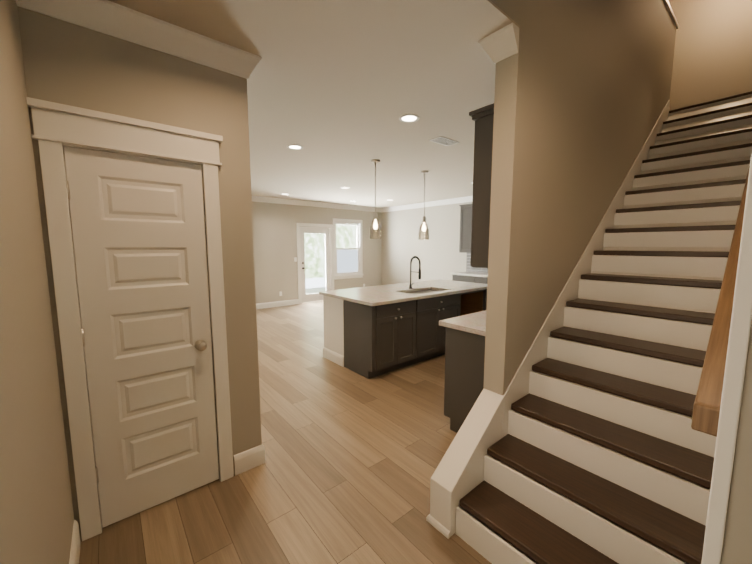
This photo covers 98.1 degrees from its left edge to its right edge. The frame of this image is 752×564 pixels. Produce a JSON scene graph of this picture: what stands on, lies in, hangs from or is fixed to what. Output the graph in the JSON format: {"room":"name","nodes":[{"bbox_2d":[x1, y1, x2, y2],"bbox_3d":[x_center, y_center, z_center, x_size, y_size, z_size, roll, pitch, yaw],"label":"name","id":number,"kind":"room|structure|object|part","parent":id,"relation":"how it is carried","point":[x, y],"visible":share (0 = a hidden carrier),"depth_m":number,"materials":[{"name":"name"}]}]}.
{"room":"entrance hallway","nodes":[
{"label":"entrance hallway","id":0,"kind":"room"},
{"bbox_2d":[0,0,73,563],"bbox_3d":[-1.149,-1.436,0.791,0.120,5.800,3.326,-5,8,-39],"label":"wall","id":1,"kind":"structure","parent":0,"point":[36,515],"depth_m":1.12,"materials":[{"name":"beige paint"}]},
{"bbox_2d":[15,0,46,14],"bbox_3d":[-1.166,-1.234,0.986,0.072,0.125,1.241,-5,8,-39],"label":"crown molding","id":2,"kind":"structure","parent":1,"relation":"attached to","point":[33,5],"depth_m":1.46,"materials":[{"name":"white paint"}]},
{"bbox_2d":[69,520,80,563],"bbox_3d":[-0.841,1.406,0.839,0.016,0.140,2.286,-5,8,-39],"label":"baseboard","id":3,"kind":"structure","parent":1,"relation":"attached to","point":[76,542],"depth_m":1.60,"materials":[{"name":"white paint"}]},
{"bbox_2d":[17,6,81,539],"bbox_3d":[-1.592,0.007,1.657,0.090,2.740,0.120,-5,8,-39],"label":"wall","id":4,"kind":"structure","parent":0,"point":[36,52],"depth_m":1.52,"materials":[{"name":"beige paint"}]},
{"bbox_2d":[46,15,261,473],"bbox_3d":[-1.209,-0.028,1.972,0.905,2.740,0.120,-5,8,-39],"label":"wall","id":5,"kind":"structure","parent":0,"point":[224,102],"depth_m":1.96,"materials":[{"name":"beige paint"}]},
{"bbox_2d":[26,97,233,540],"bbox_3d":[-1.301,0.243,1.899,0.832,2.224,0.160,-5,8,-39],"label":"trim","id":6,"kind":"structure","parent":5,"relation":"attached to","point":[57,127],"depth_m":1.69,"materials":[{"name":"white paint"}]},
{"bbox_3d":[-1.301,0.242,1.899,0.832,2.224,0.160,-5,8,-39],"label":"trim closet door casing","id":7,"kind":"part","parent":6,"relation":"part of","materials":[{"name":"white paint"}]},
{"bbox_2d":[64,146,218,527],"bbox_3d":[-1.293,0.328,1.898,0.602,2.034,0.035,-5,8,-39],"label":"closet door","id":8,"kind":"structure","parent":5,"relation":"in","point":[138,231],"depth_m":1.85,"materials":[{"name":"white paint"}]},
{"bbox_2d":[66,181,206,483],"bbox_3d":[-1.277,0.279,1.841,0.575,1.590,0.066,-5,8,-39],"label":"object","id":9,"kind":"structure","parent":8,"relation":"attached to","point":[200,345],"depth_m":1.98,"materials":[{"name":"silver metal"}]},
{"bbox_2d":[43,0,248,79],"bbox_3d":[-1.150,-1.319,1.753,0.900,0.125,0.072,-5,8,-39],"label":"crown molding","id":10,"kind":"structure","parent":5,"relation":"attached to","point":[110,18],"depth_m":1.71,"materials":[{"name":"white paint"}]},
{"bbox_2d":[247,52,260,75],"bbox_3d":[-2.589,-1.595,4.249,0.072,0.125,5.776,-5,8,-39],"label":"crown molding","id":11,"kind":"structure","parent":5,"relation":"attached to","point":[252,59],"depth_m":2.04,"materials":[{"name":"white paint"}]},
{"bbox_2d":[251,444,265,463],"bbox_3d":[-2.656,0.992,4.574,0.016,0.140,5.810,-5,8,-39],"label":"baseboard","id":12,"kind":"structure","parent":5,"relation":"attached to","point":[259,451],"depth_m":2.33,"materials":[{"name":"white paint"}]},
{"bbox_2d":[79,292,491,563],"bbox_3d":[-0.439,0.977,5.888,7.330,0.120,9.820,-5,8,-39],"label":"floor","id":13,"kind":"structure","parent":0,"point":[343,474],"depth_m":2.15,"materials":[{"name":"brown wood"}]},
{"bbox_2d":[323,288,486,378],"bbox_3d":[0.589,0.573,4.942,2.546,0.892,1.142,-5,8,-39],"label":"kitchen island","id":14,"kind":"object","parent":13,"relation":"on","point":[372,331],"depth_m":4.14,"materials":[{"name":"grey paint"}]},
{"bbox_2d":[319,280,486,307],"bbox_3d":[0.587,0.110,4.906,2.610,0.040,1.193,-5,8,-39],"label":"island countertop","id":15,"kind":"structure","parent":14,"relation":"on","point":[373,296],"depth_m":4.53,"materials":[{"name":"white stone"}]},
{"bbox_2d":[409,256,420,288],"bbox_3d":[0.581,-0.140,4.778,0.094,0.486,0.230,-5,8,-39],"label":"faucet","id":16,"kind":"object","parent":15,"relation":"on","point":[419,271],"depth_m":4.77,"materials":[{"name":"black metal"}]},
{"bbox_2d":[444,326,484,432],"bbox_3d":[0.948,0.819,2.729,0.470,0.890,0.598,-5,8,-39],"label":"base cabinet","id":17,"kind":"object","parent":13,"relation":"on","point":[464,360],"depth_m":2.66,"materials":[{"name":"grey paint"}]},
{"bbox_2d":[439,310,485,337],"bbox_3d":[2.053,0.254,3.611,3.430,0.040,0.632,-5,8,-39],"label":"countertop","id":18,"kind":"structure","parent":17,"relation":"on","point":[475,323],"depth_m":2.70,"materials":[{"name":"white stone"}]},
{"bbox_2d":[451,271,487,283],"bbox_3d":[2.962,0.350,6.787,0.616,0.930,3.030,-5,8,-39],"label":"base cabinet","id":19,"kind":"object","parent":13,"relation":"on","point":[475,277],"visible":0.02,"depth_m":7.36,"materials":[{"name":"grey paint"}]},
{"bbox_2d":[451,271,487,276],"bbox_3d":[2.962,-0.093,6.737,0.615,0.040,3.030,-5,8,-39],"label":"countertop","id":20,"kind":"structure","parent":19,"relation":"on","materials":[{"name":"stone"}]},
{"bbox_2d":[455,91,751,563],"bbox_3d":[2.382,-0.345,2.613,4.303,3.230,0.913,-5,8,-39],"label":"stairs","id":21,"kind":"structure","parent":13,"relation":"on","point":[602,451],"depth_m":1.91,"materials":[{"name":"white paint"}]},
{"bbox_2d":[108,0,519,207],"bbox_3d":[-0.345,-2.037,5.439,7.330,0.490,7.155,-5,8,-39],"label":"ceiling","id":22,"kind":"structure","parent":0,"point":[336,89],"depth_m":2.46,"materials":[{"name":"white paint"}]},
{"bbox_2d":[287,145,302,149],"bbox_3d":[-0.971,-1.618,3.918,0.191,0.006,0.191,1,6,5],"label":"recessed light","id":23,"kind":"object","parent":22,"relation":"in","point":[296,147],"depth_m":3.92,"materials":[{"name":"white paint"}]},
{"bbox_3d":[-0.971,-1.618,3.918,0.192,0.006,0.192,-5,8,-39],"label":"trim","id":24,"kind":"part","parent":23,"relation":"part of","materials":[{"name":"white paint"}]},
{"bbox_2d":[369,160,381,238],"bbox_3d":[-0.008,-1.155,4.613,0.179,1.079,0.179,1,6,5],"label":"pendant light","id":25,"kind":"object","parent":22,"relation":"hanging from","point":[375,224],"depth_m":4.61,"materials":[{"name":"glass"}]},
{"bbox_3d":[-0.008,-0.760,4.657,0.180,0.285,0.180,-5,8,-39],"label":"glass","id":26,"kind":"part","parent":25,"relation":"part of","materials":[{"name":"clear glass"}]},
{"bbox_2d":[399,114,419,122],"bbox_3d":[0.309,-1.520,3.035,0.191,0.006,0.191,1,6,5],"label":"recessed light","id":27,"kind":"object","parent":22,"relation":"in","point":[407,118],"depth_m":3.03,"materials":[{"name":"white paint"}]},
{"bbox_3d":[0.309,-1.520,3.035,0.192,0.006,0.192,-5,8,-39],"label":"trim","id":28,"kind":"part","parent":27,"relation":"part of","materials":[{"name":"white paint"}]},
{"bbox_2d":[418,171,428,239],"bbox_3d":[0.778,-1.226,5.259,0.179,1.079,0.179,1,6,5],"label":"pendant light","id":29,"kind":"object","parent":22,"relation":"hanging from","point":[424,227],"depth_m":5.26,"materials":[{"name":"glass"}]},
{"bbox_3d":[0.778,-0.832,5.303,0.180,0.285,0.180,-5,8,-39],"label":"glass","id":30,"kind":"part","parent":29,"relation":"part of","materials":[{"name":"clear glass"}]},
{"bbox_2d":[429,136,459,145],"bbox_3d":[0.778,-1.595,3.704,0.330,0.006,0.170,-5,8,-39],"label":"ceiling vent","id":31,"kind":"object","parent":22,"relation":"in","point":[443,141],"visible":0.98,"depth_m":3.70,"materials":[{"name":"white metal"}]},
{"bbox_2d":[252,201,381,303],"bbox_3d":[-2.203,-0.765,8.627,6.335,2.740,0.120,-5,8,-39],"label":"wall","id":32,"kind":"structure","parent":0,"point":[275,243],"depth_m":8.48,"materials":[{"name":"beige paint"}]},
{"bbox_2d":[256,299,298,308],"bbox_3d":[-3.275,0.635,7.801,3.150,0.140,0.016,-5,8,-39],"label":"baseboard","id":33,"kind":"structure","parent":32,"relation":"attached to","point":[295,301],"depth_m":8.40,"materials":[{"name":"white paint"}]},
{"bbox_2d":[300,228,329,302],"bbox_3d":[-1.688,-0.470,9.079,0.914,2.033,0.043,-5,8,-39],"label":"patio door","id":34,"kind":"structure","parent":32,"relation":"in","point":[312,297],"depth_m":9.05,"materials":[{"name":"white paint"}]},
{"bbox_2d":[252,196,382,211],"bbox_3d":[-2.180,-2.053,8.377,5.995,0.125,0.072,-5,8,-39],"label":"crown molding","id":35,"kind":"structure","parent":32,"relation":"attached to","point":[254,198],"depth_m":8.74,"materials":[{"name":"white paint"}]},
{"bbox_2d":[296,218,363,303],"bbox_3d":[-1.274,-0.645,9.384,2.180,2.335,0.165,-5,8,-39],"label":"trim","id":36,"kind":"structure","parent":32,"relation":"attached to","point":[332,231],"depth_m":9.34,"materials":[{"name":"white paint"}]},
{"bbox_2d":[336,223,358,273],"bbox_3d":[-0.859,-0.990,9.710,0.836,1.490,0.065,-5,8,-39],"label":"window","id":37,"kind":"structure","parent":32,"relation":"in","point":[347,260],"depth_m":9.73,"materials":[{"name":"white glass"}]},
{"bbox_3d":[-0.870,-1.352,9.684,0.748,0.683,0.005,-5,8,-39],"label":"glass","id":38,"kind":"part","parent":37,"relation":"part of","materials":[{"name":"glass"}]},
{"bbox_3d":[-0.859,-0.990,9.710,0.836,1.490,0.065,-5,8,-39],"label":"far window sashes","id":39,"kind":"part","parent":37,"relation":"part of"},
{"bbox_3d":[-0.848,-0.629,9.737,0.748,0.673,0.005,-5,8,-39],"label":"glass","id":40,"kind":"part","parent":37,"relation":"part of","materials":[{"name":"glass"}]},
{"bbox_2d":[382,0,751,284],"bbox_3d":[2.810,-2.155,7.277,0.122,5.800,8.340,-5,8,-39],"label":"wall","id":41,"kind":"structure","parent":0,"point":[712,60],"depth_m":4.88,"materials":[{"name":"beige paint"}]},
{"bbox_2d":[383,196,472,211],"bbox_3d":[2.354,-1.978,7.701,0.072,0.125,6.900,-5,8,-39],"label":"crown molding","id":42,"kind":"structure","parent":41,"relation":"attached to","point":[468,198],"depth_m":8.72,"materials":[{"name":"white paint"}]},
{"bbox_2d":[459,204,471,252],"bbox_3d":[3.149,-1.131,6.600,0.358,1.115,3.300,-5,8,-39],"label":"upper cabinet","id":43,"kind":"object","parent":41,"relation":"attached to","point":[465,227],"visible":0.17,"depth_m":7.61,"materials":[{"name":"grey paint"}]},
{"bbox_2d":[483,0,675,394],"bbox_3d":[1.398,-0.814,2.443,5.810,4.200,0.135,-5,8,-39],"label":"wall","id":44,"kind":"structure","parent":0,"point":[582,93],"depth_m":2.21,"materials":[{"name":"beige paint"}]},
{"bbox_2d":[426,514,435,523],"bbox_3d":[0.620,1.263,2.124,0.854,0.140,0.016,-5,8,-39],"label":"baseboard","id":45,"kind":"structure","parent":44,"relation":"attached to","point":[429,518],"depth_m":1.85,"materials":[{"name":"white paint"}]},
{"bbox_2d":[469,103,493,267],"bbox_3d":[0.967,-0.669,2.423,0.480,1.116,0.356,-5,8,-39],"label":"upper cabinet","id":46,"kind":"object","parent":44,"relation":"attached to","point":[483,118],"visible":0.25,"depth_m":2.29,"materials":[{"name":"grey paint"}]},
{"bbox_2d":[478,32,518,63],"bbox_3d":[2.549,-1.508,3.458,5.012,0.125,0.072,-5,8,-39],"label":"crown molding","id":47,"kind":"structure","parent":44,"relation":"attached to","point":[498,49],"depth_m":1.84,"materials":[{"name":"white paint"}]},
{"bbox_2d":[430,0,678,536],"bbox_3d":[1.405,-0.835,2.447,5.830,4.240,0.175,-5,8,-39],"label":"trim","id":48,"kind":"structure","parent":44,"relation":"attached to","point":[457,475],"depth_m":2.01,"materials":[{"name":"white paint"}]},
{"bbox_2d":[720,321,751,563],"bbox_3d":[3.079,-1.601,2.275,6.120,5.800,0.240,-5,8,-39],"label":"wall","id":49,"kind":"structure","parent":0,"point":[737,544],"depth_m":0.60,"materials":[{"name":"beige paint"}]},
{"bbox_2d":[691,164,749,436],"bbox_3d":[2.567,-1.285,2.088,4.237,3.153,0.068,-5,8,-39],"label":"handrail","id":50,"kind":"object","parent":49,"relation":"attached to","point":[706,411],"visible":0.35,"depth_m":1.02,"materials":[{"name":"brown wood"}]},
{"bbox_2d":[701,152,751,563],"bbox_3d":[2.611,-0.366,2.191,4.319,3.364,0.018,-5,8,-39],"label":"trim","id":51,"kind":"structure","parent":49,"relation":"attached to","point":[741,318],"depth_m":0.59,"materials":[{"name":"white paint"}]},
{"label":"outside","id":52,"kind":"structure","parent":0,"visible":0},
{"bbox_2d":[304,224,356,287],"bbox_3d":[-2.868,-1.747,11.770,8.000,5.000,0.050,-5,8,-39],"label":"trees","id":53,"kind":"object","parent":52,"point":[313,243],"depth_m":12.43,"materials":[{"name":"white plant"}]},
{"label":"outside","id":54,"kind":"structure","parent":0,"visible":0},
{"bbox_2d":[306,287,325,293],"bbox_3d":[-1.966,0.620,10.935,8.000,0.480,2.880,-5,8,-39],"label":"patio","id":55,"kind":"structure","parent":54,"point":[317,289],"depth_m":11.88,"materials":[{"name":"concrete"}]}
]}

